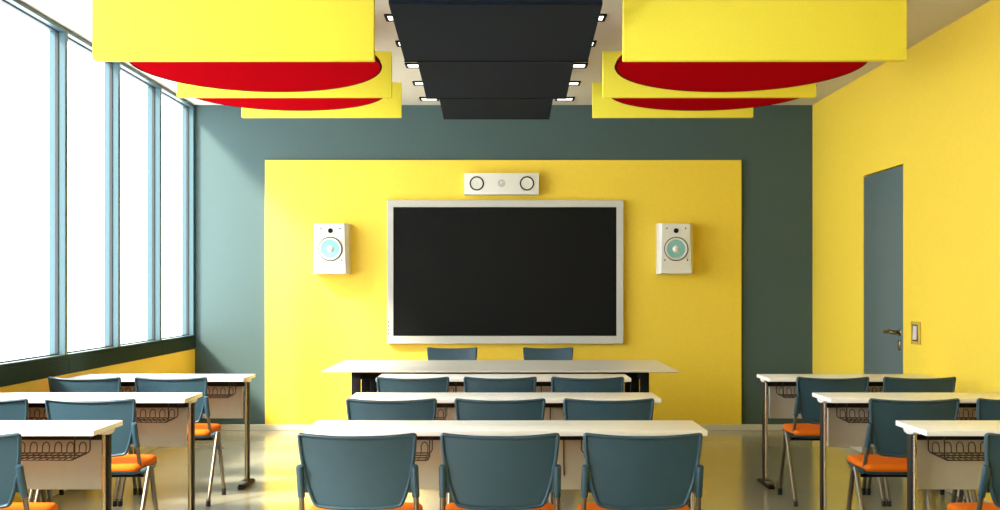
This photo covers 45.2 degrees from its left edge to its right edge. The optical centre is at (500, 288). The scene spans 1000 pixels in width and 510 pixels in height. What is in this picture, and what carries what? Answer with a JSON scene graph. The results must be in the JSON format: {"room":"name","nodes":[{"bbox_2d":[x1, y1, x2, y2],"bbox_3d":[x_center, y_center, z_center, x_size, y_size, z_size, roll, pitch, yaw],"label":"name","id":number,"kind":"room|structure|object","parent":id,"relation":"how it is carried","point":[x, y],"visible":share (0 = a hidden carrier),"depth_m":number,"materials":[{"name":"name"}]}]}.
{"room":"classroom","nodes":[
{"label":"classroom","id":0,"kind":"room"},
{"bbox_2d":[0,349,194,501],"bbox_3d":[-2.910,0.942,4.400,0.120,0.757,13.600,0,0,0],"label":"wall","id":1,"kind":"structure","parent":0,"point":[183,362],"depth_m":9.41,"materials":[{"name":"yellow paint"}]},
{"bbox_2d":[0,0,67,368],"bbox_3d":[-2.904,-0.625,7.367,0.112,2.172,1.095,0,0,0],"label":"window","id":2,"kind":"structure","parent":1,"relation":"in","point":[58,34],"depth_m":7.87,"materials":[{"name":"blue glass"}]},
{"bbox_2d":[68,29,120,357],"bbox_3d":[-2.904,-0.625,8.461,0.112,2.172,1.095,0,0,0],"label":"window","id":3,"kind":"structure","parent":1,"relation":"in","point":[112,70],"depth_m":8.96,"materials":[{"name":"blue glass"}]},
{"bbox_2d":[32,447,157,501],"bbox_3d":[-2.843,1.294,4.400,0.014,0.052,13.600,0,0,0],"label":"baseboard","id":4,"kind":"structure","parent":1,"relation":"attached to","point":[143,450],"depth_m":9.46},
{"bbox_2d":[0,338,194,386],"bbox_3d":[-2.902,0.512,4.630,0.116,0.101,13.136,0,0,0],"label":"trim","id":5,"kind":"structure","parent":1,"relation":"on","point":[32,372],"depth_m":8.23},
{"bbox_2d":[120,62,161,349],"bbox_3d":[-2.904,-0.625,9.556,0.112,2.172,1.095,0,0,0],"label":"window","id":6,"kind":"structure","parent":1,"relation":"in","point":[154,89],"depth_m":10.05,"materials":[{"name":"blue metal"}]},
{"bbox_2d":[162,86,194,342],"bbox_3d":[-2.904,-0.625,10.652,0.112,2.172,1.095,0,0,0],"label":"window","id":7,"kind":"structure","parent":1,"relation":"in","point":[188,109],"depth_m":11.15,"materials":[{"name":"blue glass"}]},
{"bbox_2d":[195,105,812,423],"bbox_3d":[0.032,-0.196,11.260,6.004,3.031,0.120,0,0,0],"label":"wall","id":8,"kind":"structure","parent":0,"point":[774,147],"depth_m":11.20,"materials":[{"name":"teal paint"}]},
{"bbox_2d":[220,424,782,429],"bbox_3d":[0.032,1.294,11.178,5.736,0.052,0.045,0,0,0],"label":"baseboard","id":9,"kind":"structure","parent":8,"relation":"attached to","point":[223,426],"depth_m":11.15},
{"bbox_2d":[265,160,740,424],"bbox_3d":[0.027,0.036,11.182,4.433,2.462,0.035,0,0,0],"label":"wall panel","id":10,"kind":"object","parent":8,"relation":"attached to","point":[690,324],"visible":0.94,"depth_m":11.16,"materials":[{"name":"yellow paint"}]},
{"bbox_2d":[314,223,350,273],"bbox_3d":[-1.552,-0.365,11.055,0.320,0.466,0.219,0,0,0],"label":"wall speaker","id":11,"kind":"object","parent":10,"relation":"attached to","point":[331,240],"visible":1,"depth_m":10.96,"materials":[{"name":"white plastic"}]},
{"bbox_2d":[464,173,538,194],"bbox_3d":[0.012,-0.964,11.100,0.688,0.196,0.128,0,0,0],"label":"speaker","id":12,"kind":"object","parent":10,"relation":"attached to","point":[474,183],"visible":1,"depth_m":11.05},
{"bbox_2d":[387,200,623,343],"bbox_3d":[0.047,-0.152,11.126,2.188,1.331,0.077,0,0,0],"label":"wall display","id":13,"kind":"object","parent":10,"relation":"attached to","point":[459,271],"visible":1,"depth_m":11.10,"materials":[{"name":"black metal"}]},
{"bbox_2d":[656,223,692,273],"bbox_3d":[1.607,-0.365,11.055,0.320,0.466,0.219,0,0,0],"label":"wall speaker","id":14,"kind":"object","parent":10,"relation":"attached to","point":[674,241],"visible":1,"depth_m":10.96,"materials":[{"name":"white plastic"}]},
{"bbox_2d":[47,430,963,509],"bbox_3d":[0.032,1.380,4.400,6.004,0.120,13.840,0,0,0],"label":"floor","id":15,"kind":"structure","parent":0,"point":[731,460],"depth_m":8.20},
{"bbox_2d":[0,398,46,501],"bbox_3d":[-2.570,0.932,6.100,0.501,0.775,0.607,0,0,0],"label":"chair","id":16,"kind":"object","parent":15,"relation":"on","point":[13,409],"visible":0.23,"depth_m":5.96,"materials":[{"name":"blue plastic"}]},
{"bbox_2d":[0,433,58,509],"bbox_3d":[-2.036,0.932,4.676,0.563,0.775,0.607,0,0,0],"label":"chair","id":17,"kind":"object","parent":15,"relation":"on","point":[12,475],"visible":1,"depth_m":4.55,"materials":[{"name":"blue plastic"}]},
{"bbox_2d":[0,502,58,509],"bbox_3d":[-2.036,0.899,4.771,0.464,0.048,0.413,0,0,0],"label":"seat cushion","id":18,"kind":"object","parent":17,"relation":"on","point":[15,505],"depth_m":4.84,"materials":[{"name":"orange fabric"}]},
{"bbox_2d":[0,420,122,509],"bbox_3d":[-2.252,0.953,5.140,1.156,0.735,0.408,0,0,0],"label":"student desk","id":19,"kind":"object","parent":15,"relation":"on","point":[56,454],"visible":0.93,"depth_m":5.27,"materials":[{"name":"white laminate"}]},
{"bbox_2d":[21,436,90,460],"bbox_3d":[-2.252,0.667,5.146,0.929,0.116,0.203,0,0,0],"label":"wire basket","id":20,"kind":"object","parent":19,"relation":"on","point":[33,447],"depth_m":5.25,"materials":[{"name":"black metal"}]},
{"bbox_2d":[39,377,137,506],"bbox_3d":[-2.570,0.932,7.558,0.501,0.775,0.607,0,0,0],"label":"chair","id":21,"kind":"object","parent":15,"relation":"on","point":[111,384],"visible":0.16,"depth_m":7.41,"materials":[{"name":"blue plastic"}]},
{"bbox_2d":[34,398,157,509],"bbox_3d":[-2.036,0.932,6.100,0.563,0.775,0.607,0,0,0],"label":"chair","id":22,"kind":"object","parent":15,"relation":"on","point":[124,464],"visible":0.52,"depth_m":5.97,"materials":[{"name":"blue plastic"}]},
{"bbox_2d":[112,454,156,471],"bbox_3d":[-2.036,0.899,6.194,0.464,0.048,0.413,0,0,0],"label":"seat cushion","id":23,"kind":"object","parent":22,"relation":"on","point":[129,462],"depth_m":6.06,"materials":[{"name":"orange fabric"}]},
{"bbox_2d":[0,393,201,509],"bbox_3d":[-2.252,0.953,6.564,1.156,0.735,0.408,0,0,0],"label":"student desk","id":24,"kind":"object","parent":15,"relation":"on","point":[160,418],"visible":0.49,"depth_m":6.67,"materials":[{"name":"white laminate"}]},
{"bbox_2d":[28,403,177,422],"bbox_3d":[-2.252,0.667,6.570,0.929,0.116,0.203,0,0,0],"label":"wire basket","id":25,"kind":"object","parent":24,"relation":"on","point":[145,412],"depth_m":6.67,"materials":[{"name":"black metal"}]},
{"bbox_2d":[70,374,254,488],"bbox_3d":[-2.252,0.953,8.022,1.156,0.735,0.408,0,0,0],"label":"student desk","id":26,"kind":"object","parent":15,"relation":"on","point":[224,391],"visible":0.41,"depth_m":8.12,"materials":[{"name":"white plastic"}]},
{"bbox_2d":[122,382,235,397],"bbox_3d":[-2.252,0.667,8.028,0.929,0.116,0.203,0,0,0],"label":"wire basket","id":27,"kind":"object","parent":26,"relation":"on","point":[214,389],"depth_m":8.13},
{"bbox_2d":[118,377,225,506],"bbox_3d":[-2.036,0.932,7.558,0.563,0.775,0.607,0,0,0],"label":"chair","id":28,"kind":"object","parent":15,"relation":"on","point":[207,431],"visible":0.54,"depth_m":7.42,"materials":[{"name":"blue plastic"}]},
{"bbox_2d":[187,423,220,435],"bbox_3d":[-2.036,0.899,7.652,0.464,0.048,0.413,0,0,0],"label":"seat cushion","id":29,"kind":"object","parent":28,"relation":"on","point":[201,429],"depth_m":7.52,"materials":[{"name":"orange fabric"}]},
{"bbox_2d":[296,433,422,509],"bbox_3d":[-0.541,0.932,4.676,0.535,0.775,0.607,0,0,0],"label":"chair","id":30,"kind":"object","parent":15,"relation":"on","point":[336,472],"visible":1,"depth_m":4.54,"materials":[{"name":"blue plastic"}]},
{"bbox_2d":[309,502,422,509],"bbox_3d":[-0.541,0.899,4.771,0.464,0.048,0.413,0,0,0],"label":"seat cushion","id":31,"kind":"object","parent":30,"relation":"on","point":[407,505],"depth_m":4.80,"materials":[{"name":"orange fabric"}]},
{"bbox_2d":[346,398,445,509],"bbox_3d":[-0.541,0.932,6.100,0.535,0.775,0.607,0,0,0],"label":"chair","id":32,"kind":"object","parent":15,"relation":"on","point":[357,409],"visible":0.14,"depth_m":5.95,"materials":[{"name":"blue plastic"}]},
{"bbox_2d":[376,377,453,502],"bbox_3d":[-0.541,0.932,7.558,0.535,0.775,0.607,0,0,0],"label":"chair","id":33,"kind":"object","parent":15,"relation":"on","point":[384,384],"visible":0.16,"depth_m":7.41,"materials":[{"name":"blue plastic"}]},
{"bbox_2d":[427,347,476,359],"bbox_3d":[-0.431,0.924,10.610,0.535,0.792,0.607,0,0,0],"label":"chair","id":34,"kind":"object","parent":15,"relation":"on","point":[432,353],"visible":0.16,"depth_m":10.75,"materials":[{"name":"blue plastic"}]},
{"bbox_2d":[439,433,560,509],"bbox_3d":[-0.001,0.932,4.676,0.535,0.775,0.607,0,0,0],"label":"chair","id":35,"kind":"object","parent":15,"relation":"on","point":[478,472],"visible":1,"depth_m":4.54,"materials":[{"name":"blue plastic"}]},
{"bbox_2d":[446,503,554,509],"bbox_3d":[-0.001,0.899,4.771,0.464,0.048,0.413,0,0,0],"label":"seat cushion","id":36,"kind":"object","parent":35,"relation":"on","point":[451,506],"depth_m":4.80,"materials":[{"name":"orange fabric"}]},
{"bbox_2d":[321,360,678,395],"bbox_3d":[0.000,0.953,9.140,2.536,0.735,1.280,0,0,0],"label":"desk","id":37,"kind":"object","parent":15,"relation":"on","point":[364,373],"visible":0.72,"depth_m":8.99,"materials":[{"name":"grey laminate"}]},
{"bbox_2d":[447,398,552,503],"bbox_3d":[-0.001,0.932,6.100,0.535,0.775,0.607,0,0,0],"label":"chair","id":38,"kind":"object","parent":15,"relation":"on","point":[465,409],"visible":0.21,"depth_m":5.95,"materials":[{"name":"blue plastic"}]},
{"bbox_2d":[464,377,536,392],"bbox_3d":[-0.001,0.932,7.558,0.535,0.775,0.607,0,0,0],"label":"chair","id":39,"kind":"object","parent":15,"relation":"on","point":[471,384],"visible":0.14,"depth_m":7.41,"materials":[{"name":"blue plastic"}]},
{"bbox_2d":[378,374,630,392],"bbox_3d":[0.021,0.953,8.022,1.664,0.735,0.408,0,0,0],"label":"student desk","id":40,"kind":"object","parent":15,"relation":"on","point":[456,381],"visible":0.12,"depth_m":8.06,"materials":[{"name":"white plastic"}]},
{"bbox_2d":[449,382,456,392],"bbox_3d":[-0.494,0.667,8.028,0.399,0.116,0.203,0,0,0],"label":"wire basket","id":41,"kind":"object","parent":40,"relation":"on","point":[452,385],"depth_m":8.13,"materials":[{"name":"black metal"}]},
{"bbox_2d":[349,393,660,419],"bbox_3d":[0.021,0.953,6.564,1.664,0.735,0.408,0,0,0],"label":"student desk","id":42,"kind":"object","parent":15,"relation":"on","point":[554,408],"visible":0.09,"depth_m":6.55,"materials":[{"name":"white plastic"}]},
{"bbox_2d":[435,403,446,419],"bbox_3d":[-0.494,0.667,6.570,0.399,0.116,0.203,0,0,0],"label":"wire basket","id":43,"kind":"object","parent":42,"relation":"on","point":[441,411],"depth_m":6.67,"materials":[{"name":"black metal"}]},
{"bbox_2d":[303,420,707,509],"bbox_3d":[0.021,0.953,5.140,1.664,0.735,0.408,0,0,0],"label":"student desk","id":44,"kind":"object","parent":15,"relation":"on","point":[428,458],"visible":0.35,"depth_m":5.16,"materials":[{"name":"white laminate"}]},
{"bbox_2d":[415,436,432,460],"bbox_3d":[-0.494,0.667,5.146,0.399,0.116,0.203,0,0,0],"label":"wire basket","id":45,"kind":"object","parent":44,"relation":"on","point":[424,449],"depth_m":5.27,"materials":[{"name":"black metal"}]},
{"bbox_2d":[523,347,572,359],"bbox_3d":[0.428,0.924,10.610,0.535,0.792,0.607,0,0,0],"label":"chair","id":46,"kind":"object","parent":15,"relation":"on","point":[528,353],"visible":0.16,"depth_m":10.75,"materials":[{"name":"blue plastic"}]},
{"bbox_2d":[546,377,623,502],"bbox_3d":[0.539,0.932,7.558,0.535,0.775,0.607,0,0,0],"label":"chair","id":47,"kind":"object","parent":15,"relation":"on","point":[558,384],"visible":0.2,"depth_m":7.41,"materials":[{"name":"blue plastic"}]},
{"bbox_2d":[554,398,653,509],"bbox_3d":[0.539,0.932,6.100,0.535,0.775,0.607,0,0,0],"label":"chair","id":48,"kind":"object","parent":15,"relation":"on","point":[574,409],"visible":0.17,"depth_m":5.95,"materials":[{"name":"blue plastic"}]},
{"bbox_2d":[577,433,703,509],"bbox_3d":[0.539,0.932,4.676,0.535,0.775,0.607,0,0,0],"label":"chair","id":49,"kind":"object","parent":15,"relation":"on","point":[620,472],"visible":1,"depth_m":4.54,"materials":[{"name":"blue plastic"}]},
{"bbox_2d":[577,502,690,509],"bbox_3d":[0.539,0.899,4.771,0.464,0.048,0.413,0,0,0],"label":"seat cushion","id":50,"kind":"object","parent":49,"relation":"on","point":[592,505],"depth_m":4.80,"materials":[{"name":"orange fabric"}]},
{"bbox_2d":[778,377,885,506],"bbox_3d":[2.056,0.932,7.558,0.563,0.775,0.607,0,0,0],"label":"chair","id":51,"kind":"object","parent":15,"relation":"on","point":[808,406],"visible":0.61,"depth_m":7.43,"materials":[{"name":"blue plastic"}]},
{"bbox_2d":[782,423,819,435],"bbox_3d":[2.056,0.899,7.652,0.464,0.048,0.413,0,0,0],"label":"seat cushion","id":52,"kind":"object","parent":51,"relation":"on","point":[798,429],"depth_m":7.50,"materials":[{"name":"orange fabric"}]},
{"bbox_2d":[757,374,940,488],"bbox_3d":[2.323,0.953,8.022,1.142,0.735,0.408,0,0,0],"label":"student desk","id":53,"kind":"object","parent":15,"relation":"on","point":[782,387],"visible":0.42,"depth_m":8.09,"materials":[{"name":"white plastic"}]},
{"bbox_2d":[776,382,882,397],"bbox_3d":[2.323,0.667,8.028,0.915,0.116,0.203,0,0,0],"label":"wire basket","id":54,"kind":"object","parent":53,"relation":"on","point":[783,389],"depth_m":8.13,"materials":[{"name":"black metal"}]},
{"bbox_2d":[812,393,999,509],"bbox_3d":[2.323,0.953,6.564,1.142,0.735,0.408,0,0,0],"label":"student desk","id":55,"kind":"object","parent":15,"relation":"on","point":[844,417],"visible":0.5,"depth_m":6.66,"materials":[{"name":"white laminate"}]},
{"bbox_2d":[836,403,976,422],"bbox_3d":[2.323,0.667,6.570,0.915,0.116,0.203,0,0,0],"label":"wire basket","id":56,"kind":"object","parent":55,"relation":"on","point":[845,412],"depth_m":6.67,"materials":[{"name":"black metal"}]},
{"bbox_2d":[846,398,970,509],"bbox_3d":[2.056,0.932,6.100,0.563,0.775,0.607,0,0,0],"label":"chair","id":57,"kind":"object","parent":15,"relation":"on","point":[889,440],"visible":0.61,"depth_m":5.98,"materials":[{"name":"blue plastic"}]},
{"bbox_2d":[847,454,906,471],"bbox_3d":[2.056,0.899,6.194,0.464,0.048,0.413,0,0,0],"label":"seat cushion","id":58,"kind":"object","parent":57,"relation":"on","point":[874,462],"depth_m":6.05,"materials":[{"name":"orange fabric"}]},
{"bbox_2d":[866,377,965,506],"bbox_3d":[2.592,0.932,7.558,0.501,0.775,0.607,0,0,0],"label":"chair","id":59,"kind":"object","parent":15,"relation":"on","point":[890,384],"visible":0.21,"depth_m":7.41,"materials":[{"name":"blue plastic"}]},
{"bbox_2d":[896,420,999,509],"bbox_3d":[2.323,0.953,5.140,1.142,0.735,0.408,0,0,0],"label":"student desk","id":60,"kind":"object","parent":15,"relation":"on","point":[941,454],"visible":0.88,"depth_m":5.27,"materials":[{"name":"white laminate"}]},
{"bbox_2d":[928,436,984,460],"bbox_3d":[2.323,0.667,5.146,0.915,0.116,0.203,0,0,0],"label":"wire basket","id":61,"kind":"object","parent":60,"relation":"on","point":[946,448],"depth_m":5.25,"materials":[{"name":"black metal"}]},
{"bbox_2d":[947,433,999,509],"bbox_3d":[2.056,0.932,4.676,0.563,0.775,0.607,0,0,0],"label":"chair","id":62,"kind":"object","parent":15,"relation":"on","point":[990,474],"visible":1,"depth_m":4.56,"materials":[{"name":"blue plastic"}]},
{"bbox_2d":[947,502,999,509],"bbox_3d":[2.056,0.899,4.771,0.464,0.048,0.413,0,0,0],"label":"seat cushion","id":63,"kind":"object","parent":62,"relation":"on","point":[960,505],"depth_m":4.84,"materials":[{"name":"orange fabric"}]},
{"bbox_2d":[958,398,999,501],"bbox_3d":[2.592,0.932,6.100,0.501,0.775,0.607,0,0,0],"label":"chair","id":64,"kind":"object","parent":15,"relation":"on","point":[986,409],"visible":0.12,"depth_m":5.96,"materials":[{"name":"blue plastic"}]},
{"bbox_2d":[20,0,990,104],"bbox_3d":[0.032,-1.771,4.400,6.004,0.120,13.840,0,0,0],"label":"ceiling","id":65,"kind":"structure","parent":0,"point":[925,18],"depth_m":8.15,"materials":[{"name":"paint"}]},
{"bbox_2d":[92,0,374,61],"bbox_3d":[-1.129,-1.338,5.093,1.192,0.746,0.045,0,0,0],"label":"ceiling panel","id":66,"kind":"object","parent":65,"relation":"hanging from","point":[122,30],"depth_m":5.07,"materials":[{"name":"yellow fabric"}]},
{"bbox_2d":[129,55,381,91],"bbox_3d":[-1.199,-1.388,5.900,1.229,0.646,1.229,0,0,0],"label":"ceiling disc","id":67,"kind":"object","parent":65,"relation":"hanging from","point":[239,76],"visible":0.56,"depth_m":6.08,"materials":[{"name":"red fabric"}]},
{"bbox_2d":[177,51,391,97],"bbox_3d":[-1.213,-1.393,6.753,1.206,0.636,0.045,0,0,0],"label":"ceiling panel","id":68,"kind":"object","parent":65,"relation":"hanging from","point":[380,86],"depth_m":6.73,"materials":[{"name":"yellow fabric"}]},
{"bbox_2d":[196,98,381,110],"bbox_3d":[-1.427,-1.488,7.880,1.343,0.446,1.343,0,0,0],"label":"ceiling disc","id":69,"kind":"object","parent":65,"relation":"hanging from","point":[282,104],"visible":0.37,"depth_m":8.28,"materials":[{"name":"red fabric"}]},
{"bbox_2d":[241,82,401,117],"bbox_3d":[-1.334,-1.493,8.963,1.192,0.436,0.045,0,0,0],"label":"ceiling panel","id":70,"kind":"object","parent":65,"relation":"hanging from","point":[385,107],"depth_m":8.94,"materials":[{"name":"yellow paint"}]},
{"bbox_2d":[384,14,393,21],"bbox_3d":[-0.640,-1.705,7.560,0.170,0.012,0.170,0,0,0],"label":"recessed light","id":71,"kind":"object","parent":65,"relation":"in","point":[388,17],"visible":0.41,"depth_m":7.55,"materials":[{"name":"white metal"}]},
{"bbox_2d":[405,63,418,67],"bbox_3d":[-0.640,-1.705,9.180,0.170,0.012,0.170,0,0,0],"label":"recessed light","id":72,"kind":"object","parent":65,"relation":"in","point":[408,65],"visible":0.59,"depth_m":9.18,"materials":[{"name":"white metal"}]},
{"bbox_2d":[412,81,422,85],"bbox_3d":[-0.640,-1.705,9.980,0.170,0.012,0.170,0,0,0],"label":"recessed light","id":73,"kind":"object","parent":65,"relation":"in","point":[415,83],"visible":0.41,"depth_m":9.99,"materials":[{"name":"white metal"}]},
{"bbox_2d":[419,97,438,100],"bbox_3d":[-0.640,-1.705,10.800,0.170,0.012,0.170,0,0,0],"label":"recessed light","id":74,"kind":"object","parent":65,"relation":"in","point":[420,98],"visible":0.63,"depth_m":10.83,"materials":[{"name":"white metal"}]},
{"bbox_2d":[417,62,573,98],"bbox_3d":[-0.024,-1.429,6.602,0.852,0.563,1.354,0,0,0],"label":"ceiling panel","id":75,"kind":"object","parent":65,"relation":"hanging from","point":[440,80],"visible":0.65,"depth_m":6.87,"materials":[{"name":"fabric"}]},
{"bbox_2d":[389,0,602,61],"bbox_3d":[-0.018,-1.380,5.164,0.852,0.662,0.804,0,0,0],"label":"ceiling panel","id":76,"kind":"object","parent":65,"relation":"hanging from","point":[427,30],"visible":1,"depth_m":5.07,"materials":[{"name":"fabric"}]},
{"bbox_2d":[439,99,552,118],"bbox_3d":[-0.030,-1.534,8.693,0.852,0.353,1.904,0,0,0],"label":"ceiling panel","id":77,"kind":"object","parent":65,"relation":"hanging from","point":[451,108],"visible":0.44,"depth_m":9.27,"materials":[{"name":"fabric"}]},
{"bbox_2d":[555,97,574,100],"bbox_3d":[0.580,-1.705,10.800,0.170,0.012,0.170,0,0,0],"label":"recessed light","id":78,"kind":"object","parent":65,"relation":"in","point":[568,98],"visible":0.67,"depth_m":10.83,"materials":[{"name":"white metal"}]},
{"bbox_2d":[569,81,580,85],"bbox_3d":[0.580,-1.705,9.980,0.170,0.012,0.170,0,0,0],"label":"recessed light","id":79,"kind":"object","parent":65,"relation":"in","point":[572,83],"visible":0.59,"depth_m":9.99,"materials":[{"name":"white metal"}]},
{"bbox_2d":[573,63,587,67],"bbox_3d":[0.580,-1.705,9.180,0.170,0.012,0.170,0,0,0],"label":"recessed light","id":80,"kind":"object","parent":65,"relation":"in","point":[576,65],"visible":0.59,"depth_m":9.18,"materials":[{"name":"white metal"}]},
{"bbox_2d":[598,14,606,21],"bbox_3d":[0.580,-1.705,7.560,0.170,0.012,0.170,0,0,0],"label":"recessed light","id":81,"kind":"object","parent":65,"relation":"in","point":[602,17],"visible":0.41,"depth_m":7.55,"materials":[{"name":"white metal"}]},
{"bbox_2d":[592,82,752,117],"bbox_3d":[1.287,-1.493,8.963,1.198,0.436,0.045,0,0,0],"label":"ceiling panel","id":82,"kind":"object","parent":65,"relation":"hanging from","point":[601,107],"depth_m":8.94,"materials":[{"name":"yellow fabric"}]},
{"bbox_2d":[602,51,815,97],"bbox_3d":[1.174,-1.393,6.753,1.198,0.636,0.045,0,0,0],"label":"ceiling panel","id":83,"kind":"object","parent":65,"relation":"hanging from","point":[614,85],"depth_m":6.73,"materials":[{"name":"yellow fabric"}]},
{"bbox_2d":[612,84,816,110],"bbox_3d":[1.384,-1.488,7.880,1.343,0.446,1.343,0,0,0],"label":"ceiling disc","id":84,"kind":"object","parent":65,"relation":"hanging from","point":[677,104],"visible":0.35,"depth_m":8.27,"materials":[{"name":"red paint"}]},
{"bbox_2d":[614,55,866,91],"bbox_3d":[1.179,-1.388,5.900,1.229,0.646,1.229,0,0,0],"label":"ceiling disc","id":85,"kind":"object","parent":65,"relation":"hanging from","point":[680,76],"visible":0.59,"depth_m":6.08,"materials":[{"name":"red paint"}]},
{"bbox_2d":[622,0,906,61],"bbox_3d":[1.119,-1.338,5.093,1.198,0.746,0.045,0,0,0],"label":"ceiling panel","id":86,"kind":"object","parent":65,"relation":"hanging from","point":[652,30],"depth_m":5.07,"materials":[{"name":"yellow fabric"}]},
{"bbox_2d":[813,0,999,501],"bbox_3d":[2.974,-0.196,4.400,0.120,3.031,13.600,0,0,0],"label":"wall","id":87,"kind":"structure","parent":0,"point":[934,113],"depth_m":8.15,"materials":[{"name":"yellow paint"}]},
{"bbox_2d":[864,165,902,453],"bbox_3d":[2.906,0.211,9.156,0.125,2.206,0.940,0,0,0],"label":"door","id":88,"kind":"structure","parent":87,"relation":"in","point":[883,191],"depth_m":9.11,"materials":[{"name":"teal metal"}]},
{"bbox_2d":[911,321,920,344],"bbox_3d":[2.905,0.312,8.400,0.017,0.160,0.176,0,0,0],"label":"light switch","id":89,"kind":"object","parent":87,"relation":"attached to","point":[915,326],"visible":1,"depth_m":8.37,"materials":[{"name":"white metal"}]},
{"bbox_2d":[850,447,989,501],"bbox_3d":[2.907,1.294,4.400,0.014,0.052,13.600,0,0,0],"label":"baseboard","id":90,"kind":"structure","parent":87,"relation":"attached to","point":[860,449],"depth_m":7.75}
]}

